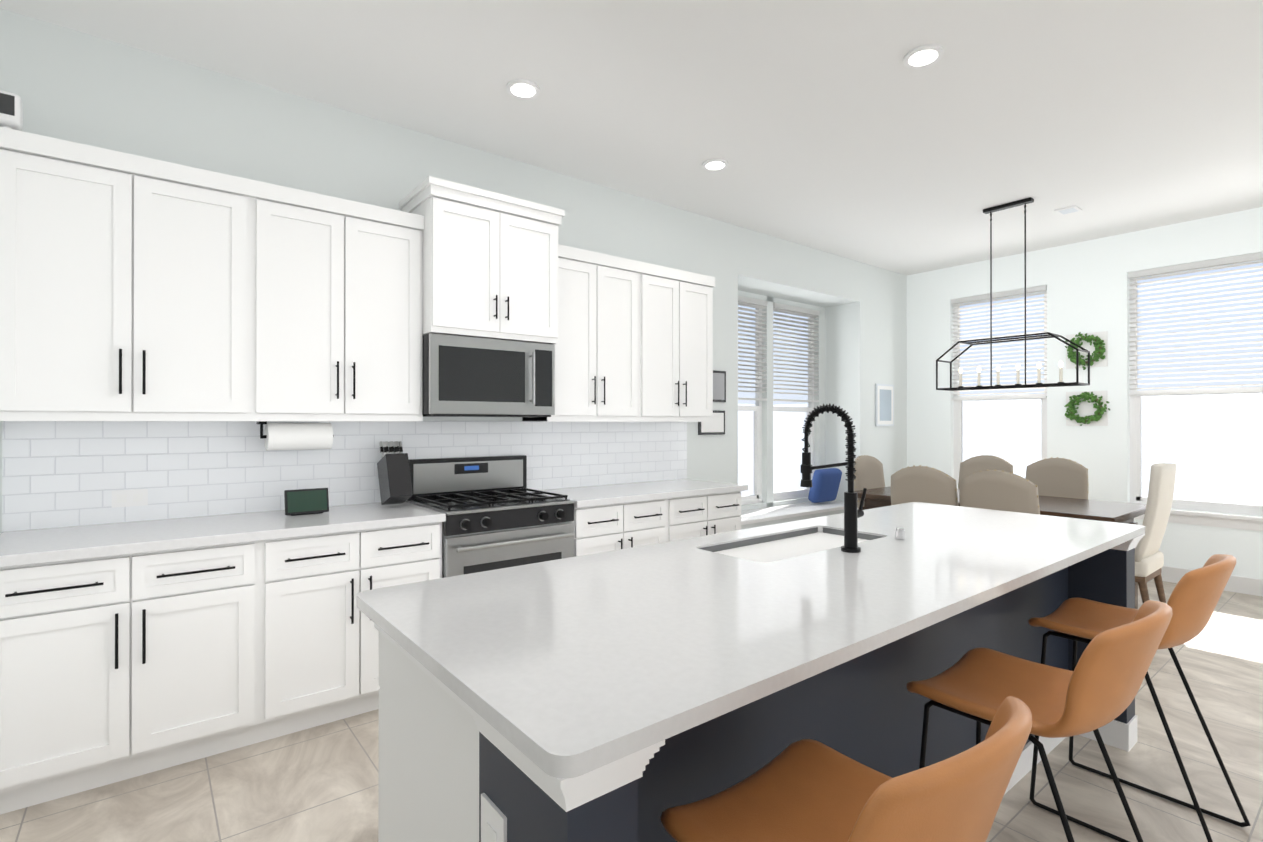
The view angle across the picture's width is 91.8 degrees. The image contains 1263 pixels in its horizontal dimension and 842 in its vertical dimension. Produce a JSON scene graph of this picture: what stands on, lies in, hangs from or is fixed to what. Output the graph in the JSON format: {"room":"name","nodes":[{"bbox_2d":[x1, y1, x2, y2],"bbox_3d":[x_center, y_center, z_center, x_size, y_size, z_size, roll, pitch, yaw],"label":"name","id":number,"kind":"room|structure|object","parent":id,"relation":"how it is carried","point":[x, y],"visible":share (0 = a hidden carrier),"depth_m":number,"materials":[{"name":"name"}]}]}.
{"room":"kitchen","nodes":[
{"label":"kitchen","id":0,"kind":"room"},
{"bbox_2d":[0,8,906,533],"bbox_3d":[0.117,-0.153,4.983,7.630,3.050,0.560,0,0,-38],"label":"wall","id":1,"kind":"structure","parent":0,"point":[66,84],"depth_m":3.86,"materials":[{"name":"white paint"}]},
{"bbox_2d":[112,489,147,507],"bbox_3d":[-2.243,0.345,2.739,0.125,0.075,0.006,0,0,-38],"label":"outlet","id":2,"kind":"object","parent":1,"relation":"attached to","point":[129,498],"visible":1,"depth_m":2.74,"materials":[{"name":"white plastic"}]},
{"bbox_2d":[0,127,275,420],"bbox_3d":[-2.108,-0.538,2.652,0.906,1.070,0.329,0,0,-38],"label":"upper cabinet","id":3,"kind":"object","parent":1,"relation":"attached to","point":[136,288],"depth_m":2.49,"materials":[{"name":"white wood"}]},
{"bbox_2d":[0,90,22,130],"bbox_3d":[-2.378,-1.166,2.332,0.084,0.158,0.084,0,0,-38],"label":"security camera","id":4,"kind":"object","parent":3,"relation":"on","point":[11,110],"visible":0.67,"depth_m":2.31,"materials":[{"name":"white plastic"}]},
{"bbox_2d":[2,421,686,531],"bbox_3d":[-1.062,0.227,3.684,3.830,0.454,0.008,0,0,-38],"label":"backsplash","id":5,"kind":"structure","parent":1,"relation":"attached to","point":[56,474],"depth_m":3.01,"materials":[{"name":"white tile"}]},
{"bbox_2d":[276,185,423,421],"bbox_3d":[-1.537,-0.537,3.105,0.856,1.070,0.329,0,0,-38],"label":"upper cabinet","id":6,"kind":"object","parent":1,"relation":"attached to","point":[349,274],"depth_m":3.01,"materials":[{"name":"white wood"}]},
{"bbox_2d":[256,421,333,450],"bbox_3d":[-1.645,0.072,3.011,0.330,0.140,0.132,0,0,-38],"label":"paper towel holder","id":7,"kind":"object","parent":6,"relation":"attached to","point":[292,436],"visible":1,"depth_m":2.97,"materials":[{"name":"white paper"}]},
{"bbox_2d":[399,176,564,343],"bbox_3d":[-0.855,-0.854,3.546,0.810,0.785,0.486,0,0,-38],"label":"upper cabinet","id":8,"kind":"object","parent":1,"relation":"attached to","point":[490,264],"visible":0.98,"depth_m":3.34,"materials":[{"name":"white wood"}]},
{"bbox_2d":[422,333,554,416],"bbox_3d":[-0.864,-0.240,3.555,0.752,0.432,0.458,0,0,-38],"label":"over-the-range microwave","id":9,"kind":"object","parent":8,"relation":"attached to","point":[464,376],"visible":0.98,"depth_m":3.37,"materials":[{"name":"silver metal"}]},
{"bbox_2d":[522,244,653,421],"bbox_3d":[-0.294,-0.535,4.090,0.796,1.070,0.329,0,0,-38],"label":"upper cabinet","id":10,"kind":"object","parent":1,"relation":"attached to","point":[634,343],"depth_m":3.97,"materials":[{"name":"white wood"}]},
{"bbox_2d":[654,264,714,421],"bbox_3d":[0.211,-0.534,4.490,0.796,1.070,0.329,0,0,-38],"label":"upper cabinet","id":11,"kind":"object","parent":1,"relation":"attached to","point":[683,300],"depth_m":4.40,"materials":[{"name":"white wood"}]},
{"bbox_2d":[698,410,724,434],"bbox_3d":[0.662,0.013,5.043,0.300,0.200,0.020,0,0,-38],"label":"picture","id":12,"kind":"object","parent":1,"relation":"attached to","point":[716,426],"visible":0.75,"depth_m":5.05,"materials":[{"name":"white paper"}]},
{"bbox_2d":[713,370,725,401],"bbox_3d":[0.709,-0.287,5.081,0.200,0.260,0.020,0,0,-38],"label":"picture","id":13,"kind":"object","parent":1,"relation":"attached to","point":[719,386],"visible":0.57,"depth_m":5.08,"materials":[{"name":"black paper"}]},
{"bbox_2d":[738,296,766,504],"bbox_3d":[1.023,-0.190,5.940,0.780,2.030,0.125,0,0,-38],"label":"window","id":14,"kind":"structure","parent":1,"relation":"in","point":[758,305],"depth_m":6.11,"materials":[{"name":"white"}]},
{"bbox_2d":[741,500,843,524],"bbox_3d":[1.534,0.880,6.001,1.898,0.030,0.439,0,0,-38],"label":"sill","id":15,"kind":"structure","parent":1,"relation":"attached to","point":[750,516],"depth_m":5.92,"materials":[{"name":"white"}]},
{"bbox_2d":[808,468,841,502],"bbox_3d":[2.020,0.671,6.387,0.399,0.353,0.190,0,0,-38],"label":"pillow","id":16,"kind":"object","parent":15,"relation":"on","point":[825,484],"visible":1,"depth_m":6.29,"materials":[{"name":"blue fabric"}]},
{"bbox_2d":[773,303,819,500],"bbox_3d":[1.713,-0.189,6.487,0.780,2.030,0.125,0,0,-38],"label":"window","id":17,"kind":"structure","parent":1,"relation":"in","point":[810,314],"depth_m":6.50,"materials":[{"name":"white"}]},
{"bbox_2d":[875,384,893,425],"bbox_3d":[2.779,-0.173,6.720,0.360,0.460,0.022,0,0,-38],"label":"picture","id":18,"kind":"object","parent":1,"relation":"attached to","point":[884,404],"visible":0.95,"depth_m":6.70,"materials":[{"name":"white paper"}]},
{"bbox_2d":[0,579,1262,841],"bbox_3d":[1.278,1.413,1.203,10.600,0.100,8.000,0,0,-38],"label":"floor","id":19,"kind":"structure","parent":0,"point":[320,783],"depth_m":2.29,"materials":[{"name":"tile"}]},
{"bbox_2d":[0,538,283,814],"bbox_3d":[-2.021,0.929,2.539,0.906,0.876,0.609,0,0,-38],"label":"base cabinet","id":20,"kind":"object","parent":19,"relation":"on","point":[114,669],"depth_m":2.29,"materials":[{"name":"white wood"}]},
{"bbox_2d":[0,502,445,567],"bbox_3d":[-1.735,0.472,2.744,1.608,0.039,0.644,0,0,-38],"label":"countertop","id":21,"kind":"structure","parent":20,"relation":"on","point":[33,546],"depth_m":2.52,"materials":[{"name":"stone"}]},
{"bbox_2d":[284,488,328,515],"bbox_3d":[-1.584,0.391,2.981,0.190,0.122,0.083,0,0,-38],"label":"smart display","id":22,"kind":"object","parent":21,"relation":"on","point":[305,501],"visible":1,"depth_m":2.95,"materials":[{"name":"green plastic"}]},
{"bbox_2d":[377,441,412,504],"bbox_3d":[-1.266,0.279,3.273,0.115,0.338,0.237,0,0,-38],"label":"knife block","id":23,"kind":"object","parent":21,"relation":"on","point":[394,477],"visible":0.98,"depth_m":3.22,"materials":[{"name":"black plastic"}]},
{"bbox_2d":[284,522,441,734],"bbox_3d":[-1.450,0.930,2.991,0.856,0.876,0.609,0,0,-38],"label":"base cabinet","id":24,"kind":"object","parent":19,"relation":"on","point":[331,647],"depth_m":2.73,"materials":[{"name":"white wood"}]},
{"bbox_2d":[405,455,575,577],"bbox_3d":[-0.793,0.794,3.463,0.752,1.150,0.686,0,0,-38],"label":"range","id":25,"kind":"object","parent":19,"relation":"on","point":[498,516],"visible":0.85,"depth_m":3.34,"materials":[{"name":"silver metal"}]},
{"bbox_2d":[572,497,679,556],"bbox_3d":[-0.207,0.933,3.976,0.796,0.876,0.609,0,0,-38],"label":"base cabinet","id":26,"kind":"object","parent":19,"relation":"on","point":[603,528],"depth_m":3.72,"materials":[{"name":"white wood"}]},
{"bbox_2d":[527,479,747,507],"bbox_3d":[0.065,0.475,4.171,1.458,0.039,0.644,0,0,-38],"label":"countertop","id":27,"kind":"structure","parent":26,"relation":"on","point":[596,495],"depth_m":4.01,"materials":[{"name":"stone"}]},
{"bbox_2d":[680,491,740,539],"bbox_3d":[0.298,0.934,4.376,0.796,0.876,0.609,0,0,-38],"label":"base cabinet","id":28,"kind":"object","parent":19,"relation":"on","point":[700,515],"depth_m":4.17,"materials":[{"name":"white wood"}]},
{"bbox_2d":[374,538,1140,841],"bbox_3d":[0.749,0.921,2.089,2.888,0.890,0.930,0,0,-38],"label":"kitchen island","id":29,"kind":"object","parent":19,"relation":"on","point":[444,777],"depth_m":1.42,"materials":[{"name":"white"}]},
{"bbox_2d":[356,502,1144,797],"bbox_3d":[0.741,0.477,2.101,2.930,0.062,1.010,0,0,-38],"label":"island countertop","id":30,"kind":"structure","parent":29,"relation":"on","point":[585,667],"depth_m":1.40,"materials":[{"name":"white stone"}]},
{"bbox_2d":[704,526,879,561],"bbox_3d":[0.611,0.566,2.272,0.784,0.224,0.344,0,0,-38],"label":"sink","id":31,"kind":"object","parent":30,"relation":"in","point":[796,541],"depth_m":2.36,"materials":[{"name":"silver metal"}]},
{"bbox_2d":[800,403,866,552],"bbox_3d":[0.717,0.191,2.178,0.113,0.507,0.234,0,0,-38],"label":"spring faucet","id":32,"kind":"object","parent":30,"relation":"on","point":[853,513],"visible":1,"depth_m":2.10,"materials":[{"name":"black metal"}]},
{"bbox_2d":[895,527,904,539],"bbox_3d":[1.014,0.425,2.311,0.034,0.041,0.034,0,0,-38],"label":"switch","id":33,"kind":"object","parent":30,"relation":"on","point":[899,533],"visible":1,"depth_m":2.30,"materials":[{"name":"white plastic"}]},
{"bbox_2d":[660,696,1031,841],"bbox_3d":[0.367,0.895,1.033,0.452,0.933,0.525,0,0,-38],"label":"stool","id":34,"kind":"object","parent":19,"relation":"on","point":[806,790],"visible":1,"depth_m":1.04,"materials":[{"name":"brown leather"}]},
{"bbox_2d":[854,455,884,508],"bbox_3d":[2.339,0.846,5.532,0.480,1.060,0.575,0,0,-38],"label":"dining chair","id":35,"kind":"object","parent":19,"relation":"on","point":[869,473],"visible":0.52,"depth_m":5.68,"materials":[{"name":"beige fabric"}]},
{"bbox_2d":[891,465,958,505],"bbox_3d":[2.244,0.844,4.497,0.575,1.060,0.478,0,0,-38],"label":"dining chair","id":36,"kind":"object","parent":19,"relation":"on","point":[923,484],"visible":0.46,"depth_m":4.30,"materials":[{"name":"beige fabric"}]},
{"bbox_2d":[958,454,1012,488],"bbox_3d":[3.170,0.846,5.639,0.575,1.060,0.478,0,0,-38],"label":"dining chair","id":37,"kind":"object","parent":19,"relation":"on","point":[972,465],"visible":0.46,"depth_m":5.79,"materials":[{"name":"beige fabric"}]},
{"bbox_2d":[960,469,1039,514],"bbox_3d":[2.549,0.843,4.113,0.575,1.060,0.478,0,0,-38],"label":"dining chair","id":38,"kind":"object","parent":19,"relation":"on","point":[1002,490],"visible":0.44,"depth_m":3.92,"materials":[{"name":"beige fabric"}]},
{"bbox_2d":[854,486,1146,608],"bbox_3d":[2.847,0.992,4.891,1.000,0.760,1.870,0,0,-38],"label":"dining table","id":39,"kind":"object","parent":19,"relation":"on","point":[1111,511],"visible":0.35,"depth_m":4.43,"materials":[{"name":"brown wood"}]},
{"bbox_2d":[906,600,1172,841],"bbox_3d":[1.057,0.897,1.579,0.452,0.933,0.525,0,0,-38],"label":"stool","id":40,"kind":"object","parent":19,"relation":"on","point":[1097,687],"visible":0.9,"depth_m":1.47,"materials":[{"name":"brown leather"}]},
{"bbox_2d":[1025,457,1088,498],"bbox_3d":[3.524,0.845,5.192,0.575,1.060,0.478,0,0,-38],"label":"dining chair","id":41,"kind":"object","parent":19,"relation":"on","point":[1060,477],"visible":0.42,"depth_m":5.29,"materials":[{"name":"beige fabric"}]},
{"bbox_2d":[1028,554,1250,841],"bbox_3d":[1.739,0.898,2.119,0.452,0.933,0.525,0,0,-38],"label":"stool","id":42,"kind":"object","parent":19,"relation":"on","point":[1194,598],"visible":0.83,"depth_m":2.06,"materials":[{"name":"brown leather"}]},
{"bbox_2d":[1135,463,1176,603],"bbox_3d":[3.348,0.827,4.227,0.460,1.092,0.575,0,0,-38],"label":"dining chair","id":43,"kind":"object","parent":19,"relation":"on","point":[1149,559],"visible":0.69,"depth_m":3.96,"materials":[{"name":"beige fabric"}]},
{"bbox_2d":[0,0,1262,275],"bbox_3d":[1.278,-1.736,1.211,10.600,0.100,8.000,0,0,-38],"label":"ceiling","id":44,"kind":"structure","parent":0,"point":[836,126],"depth_m":3.16,"materials":[{"name":"white paint"}]},
{"bbox_2d":[506,79,539,98],"bbox_3d":[-0.548,-1.675,3.095,0.169,0.013,0.169,0,0,-44],"label":"recessed light","id":45,"kind":"object","parent":44,"relation":"in","point":[517,88],"depth_m":3.08,"materials":[{"name":"white plastic"}]},
{"bbox_2d":[702,158,727,170],"bbox_3d":[0.547,-1.673,4.000,0.169,0.013,0.169,0,0,-44],"label":"recessed light","id":46,"kind":"object","parent":44,"relation":"in","point":[716,164],"depth_m":3.98,"materials":[{"name":"white plastic"}]},
{"bbox_2d":[903,44,943,68],"bbox_3d":[1.343,-1.676,2.819,0.169,0.013,0.169,0,0,-44],"label":"recessed light","id":47,"kind":"object","parent":44,"relation":"in","point":[923,56],"depth_m":2.80,"materials":[{"name":"white plastic"}]},
{"bbox_2d":[936,197,1089,390],"bbox_3d":[2.910,-0.966,4.736,0.265,1.422,0.984,0,0,-38],"label":"linear chandelier","id":48,"kind":"object","parent":44,"relation":"hanging from","point":[991,210],"visible":1,"depth_m":4.70,"materials":[{"name":"black metal"}]},
{"bbox_2d":[1054,205,1081,214],"bbox_3d":[3.466,-1.670,4.858,0.160,0.013,0.140,0,0,-38],"label":"recessed light","id":49,"kind":"object","parent":44,"relation":"in","point":[1071,209],"depth_m":4.84,"materials":[{"name":"white plastic"}]},
{"bbox_2d":[907,207,1262,579],"bbox_3d":[5.504,-0.154,4.205,0.150,3.050,7.350,0,0,-38],"label":"wall","id":50,"kind":"structure","parent":0,"point":[1086,283],"depth_m":5.68,"materials":[{"name":"white paint"}]},
{"bbox_2d":[951,285,1046,488],"bbox_3d":[3.780,-0.229,6.322,0.165,2.190,1.010,0,0,-38],"label":"window","id":51,"kind":"structure","parent":50,"relation":"in","point":[958,399],"depth_m":6.32,"materials":[{"name":"white"}]},
{"bbox_2d":[1065,331,1107,369],"bbox_3d":[4.201,-0.648,5.668,0.069,0.356,0.320,0,0,-38],"label":"wreath","id":52,"kind":"object","parent":50,"relation":"attached to","point":[1095,344],"visible":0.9,"depth_m":5.65,"materials":[{"name":"green plant"}]},
{"bbox_2d":[1064,391,1109,425],"bbox_3d":[4.207,-0.115,5.657,0.072,0.322,0.350,0,0,-38],"label":"wreath","id":53,"kind":"object","parent":50,"relation":"attached to","point":[1087,408],"visible":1,"depth_m":5.66,"materials":[{"name":"green plant"}]},
{"bbox_2d":[1128,252,1262,530],"bbox_3d":[4.730,-0.232,5.123,0.165,2.190,1.010,0,0,-38],"label":"window","id":54,"kind":"structure","parent":50,"relation":"in","point":[1253,523],"depth_m":5.13,"materials":[{"name":"white"}]},
{"bbox_2d":[1153,566,1262,596],"bbox_3d":[5.385,1.306,4.222,0.012,0.130,7.170,0,0,-38],"label":"baseboard","id":55,"kind":"structure","parent":50,"relation":"attached to","point":[1245,585],"depth_m":4.90,"materials":[{"name":"white wood"}]},
{"label":"outside","id":56,"kind":"structure","parent":0,"visible":0},
{"bbox_3d":[3.784,1.650,6.251,26.000,0.050,26.000,0,0,-38],"label":"ground","id":57,"kind":"structure","parent":56,"visible":0},
{"bbox_2d":[738,393,1262,504],"bbox_3d":[1.891,0.616,2.202,18.000,2.000,22.000,0,0,-38],"label":"fence","id":58,"kind":"object","parent":57,"relation":"on","point":[1238,449],"depth_m":8.33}
]}

